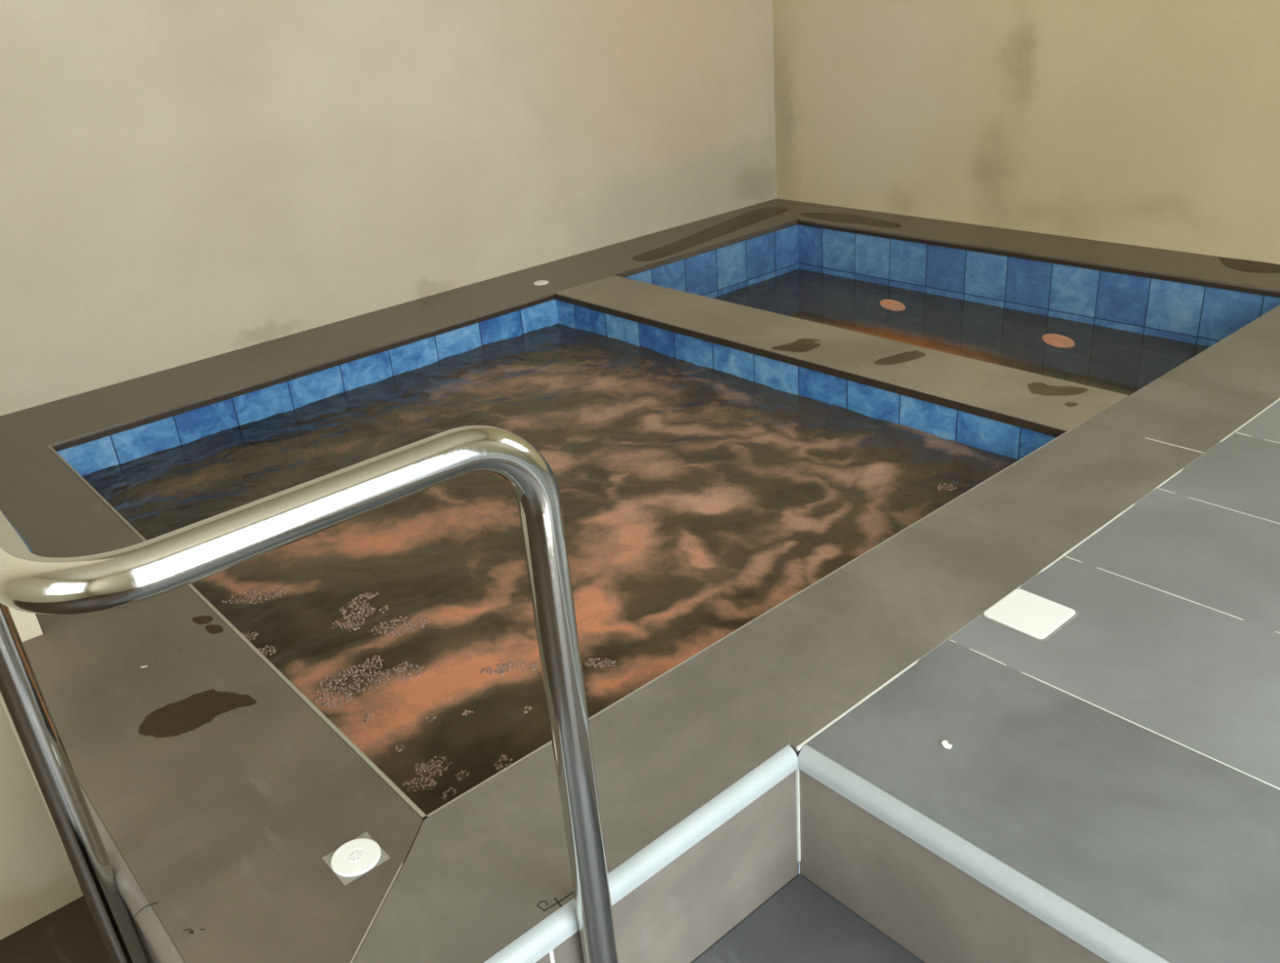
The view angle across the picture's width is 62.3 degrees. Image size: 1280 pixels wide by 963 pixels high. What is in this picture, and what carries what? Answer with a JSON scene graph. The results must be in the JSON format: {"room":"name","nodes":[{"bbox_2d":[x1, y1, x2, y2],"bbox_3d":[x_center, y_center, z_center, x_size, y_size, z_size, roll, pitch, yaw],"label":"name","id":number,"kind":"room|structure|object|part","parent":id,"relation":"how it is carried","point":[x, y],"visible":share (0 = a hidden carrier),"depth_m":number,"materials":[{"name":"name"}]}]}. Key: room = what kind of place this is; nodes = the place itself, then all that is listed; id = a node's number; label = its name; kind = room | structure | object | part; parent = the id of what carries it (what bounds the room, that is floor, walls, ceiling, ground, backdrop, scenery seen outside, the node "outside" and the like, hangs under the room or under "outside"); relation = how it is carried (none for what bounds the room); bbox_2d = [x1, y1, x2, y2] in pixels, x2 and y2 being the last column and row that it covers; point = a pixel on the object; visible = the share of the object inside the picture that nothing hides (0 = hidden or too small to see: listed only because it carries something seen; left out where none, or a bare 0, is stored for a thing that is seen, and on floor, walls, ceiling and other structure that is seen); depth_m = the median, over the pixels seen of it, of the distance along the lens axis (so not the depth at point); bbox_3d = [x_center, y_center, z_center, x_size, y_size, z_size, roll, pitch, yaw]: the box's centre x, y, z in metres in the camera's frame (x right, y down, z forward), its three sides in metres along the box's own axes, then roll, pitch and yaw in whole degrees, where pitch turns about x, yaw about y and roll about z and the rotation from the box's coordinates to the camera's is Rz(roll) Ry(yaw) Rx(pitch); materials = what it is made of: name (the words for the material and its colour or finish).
{"room":"indoor hot tub","nodes":[
{"label":"indoor hot tub","id":0,"kind":"room"},
{"bbox_2d":[0,607,83,940],"bbox_3d":[-2.246,-0.545,1.088,2.095,3.220,1.222,-24,32,-34],"label":"wall","id":1,"kind":"structure","parent":0,"point":[37,879],"depth_m":1.81,"materials":[{"name":"beige paint"}]},
{"bbox_2d":[0,896,111,962],"bbox_3d":[-0.539,1.396,0.546,2.726,0.050,2.878,-24,32,-34],"label":"floor","id":2,"kind":"structure","parent":0,"point":[69,934],"depth_m":1.82,"materials":[{"name":"brown tile"}]},
{"bbox_2d":[0,425,618,962],"bbox_3d":[-0.363,0.488,1.053,0.683,1.106,0.303,0,26,10],"label":"handrail","id":3,"kind":"object","parent":2,"relation":"on","point":[30,582],"visible":1,"depth_m":0.90,"materials":[{"name":"silver metal"}]},
{"bbox_3d":[-0.633,0.470,1.240,0.038,1.008,0.038,-24,32,-34],"label":"post","id":4,"kind":"part","parent":3,"relation":"part of","materials":[{"name":"silver metal"}]},
{"bbox_3d":[-0.404,0.036,0.831,0.633,0.095,0.299,0,26,10],"label":"rail","id":5,"kind":"part","parent":3,"relation":"part of","materials":[{"name":"silver metal"}]},
{"bbox_3d":[-0.059,0.334,1.067,0.038,0.702,0.038,-24,32,-34],"label":"post","id":6,"kind":"part","parent":3,"relation":"part of","materials":[{"name":"silver metal"}]},
{"bbox_2d":[0,198,1279,962],"bbox_3d":[0.134,-0.056,2.748,3.186,0.521,2.294,-24,32,-34],"label":"pool coping","id":7,"kind":"object","parent":2,"relation":"on","point":[224,810],"visible":0.89,"depth_m":1.51,"materials":[{"name":"grey ceramic"}]},
{"bbox_3d":[-0.659,0.661,1.444,0.020,0.500,1.045,-24,32,-34],"label":"riser panel","id":8,"kind":"part","parent":7,"relation":"part of","materials":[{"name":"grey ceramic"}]},
{"bbox_2d":[133,902,158,918],"bbox_3d":[-0.552,0.476,1.183,0.006,0.002,0.029,19,35,39],"label":"strand","id":9,"kind":"object","parent":7,"relation":"on","point":[157,902],"visible":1,"depth_m":1.18,"materials":[{"name":"grey"}]},
{"bbox_3d":[-0.822,0.166,1.884,0.006,0.012,1.722,-24,32,-34],"label":"edge trim","id":10,"kind":"part","parent":7,"relation":"part of","materials":[{"name":"tile"}]},
{"bbox_2d":[321,831,390,885],"bbox_3d":[-0.329,0.436,1.228,0.058,0.006,0.058,-24,32,-34],"label":"skimmer cover","id":11,"kind":"object","parent":7,"relation":"on","point":[355,858],"visible":1,"depth_m":1.22,"materials":[{"name":"plastic"}]},
{"bbox_3d":[-0.329,0.435,1.227,0.057,0.004,0.057,-22,31,-31],"label":"lid","id":12,"kind":"part","parent":11,"relation":"part of","materials":[{"name":"white plastic"}]},
{"bbox_2d":[533,280,548,284],"bbox_3d":[-0.321,-0.645,3.438,0.048,0.004,0.048,-24,32,-34],"label":"skimmer cover","id":13,"kind":"object","parent":7,"relation":"on","point":[542,282],"visible":1,"depth_m":3.43,"materials":[{"name":"white plastic"}]},
{"bbox_2d":[56,299,1056,874],"bbox_3d":[-0.229,0.315,2.500,1.619,0.869,1.850,-24,32,-34],"label":"pool tile border","id":14,"kind":"object","parent":7,"relation":"in","point":[1015,442],"visible":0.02,"depth_m":2.76,"materials":[{"name":"tile"}]},
{"bbox_2d":[81,324,1017,815],"bbox_3d":[-0.257,-0.003,2.344,1.498,0.014,1.729,-24,32,-34],"label":"water","id":15,"kind":"object","parent":14,"relation":"in","point":[697,501],"visible":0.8,"depth_m":2.12,"materials":[{"name":"brown liquid"}]},
{"bbox_3d":[-0.052,0.696,1.265,0.705,0.500,0.020,-24,32,-34],"label":"riser panel","id":16,"kind":"part","parent":7,"relation":"part of","materials":[{"name":"grey tile"}]},
{"bbox_3d":[0.301,0.157,1.702,1.495,0.012,0.002,-24,32,-34],"label":"edge trim","id":17,"kind":"part","parent":7,"relation":"part of","materials":[{"name":"tile"}]},
{"bbox_2d":[625,224,1279,346],"bbox_3d":[0.852,-0.176,3.312,1.032,0.869,1.850,-24,32,-34],"label":"pool tile border","id":18,"kind":"object","parent":7,"relation":"in","point":[1196,314],"visible":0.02,"depth_m":3.46,"materials":[{"name":"tile"}]},
{"bbox_2d":[712,268,1209,395],"bbox_3d":[0.832,-0.413,3.196,0.911,0.001,1.729,-24,32,-34],"label":"pool water","id":19,"kind":"object","parent":18,"relation":"in","point":[1106,358],"visible":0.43,"depth_m":3.27,"materials":[{"name":"liquid"}]},
{"bbox_2d":[692,874,924,962],"bbox_3d":[0.095,0.927,0.987,0.956,0.306,0.691,-24,32,-34],"label":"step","id":20,"kind":"structure","parent":2,"relation":"on","point":[800,923],"depth_m":1.34,"materials":[{"name":"tile"}]},
{"bbox_2d":[797,400,1279,962],"bbox_3d":[1.740,0.406,1.515,2.480,0.521,1.812,-24,32,-34],"label":"deck","id":21,"kind":"object","parent":2,"relation":"on","point":[1106,789],"visible":1,"depth_m":1.30,"materials":[{"name":"grey tile"}]},
{"bbox_2d":[941,740,951,749],"bbox_3d":[0.382,0.328,1.321,0.010,0.002,0.015,-14,27,-18],"label":"chip","id":22,"kind":"object","parent":21,"relation":"on","point":[944,743],"visible":1,"depth_m":1.32,"materials":[{"name":"white plastic"}]},
{"bbox_3d":[0.821,0.834,0.828,0.020,0.500,1.812,-24,32,-34],"label":"riser panel","id":23,"kind":"part","parent":21,"relation":"part of","materials":[{"name":"grey tile"}]},
{"bbox_2d":[980,588,1078,641],"bbox_3d":[0.574,0.195,1.562,0.105,0.006,0.105,-24,32,-34],"label":"floor outlet cover","id":24,"kind":"object","parent":21,"relation":"on","point":[1036,617],"visible":1,"depth_m":1.56,"materials":[{"name":"white plastic"}]},
{"bbox_2d":[0,0,776,416],"bbox_3d":[-1.470,-1.241,2.490,5.320,3.320,0.120,-24,32,-34],"label":"wall","id":25,"kind":"structure","parent":0,"point":[183,182],"depth_m":3.05,"materials":[{"name":"beige paint"}]},
{"bbox_2d":[772,0,1279,264],"bbox_3d":[1.866,-1.527,2.481,0.120,3.320,4.100,-24,32,-34],"label":"wall","id":26,"kind":"structure","parent":0,"point":[1147,123],"depth_m":3.37,"materials":[{"name":"beige paint"}]}
]}

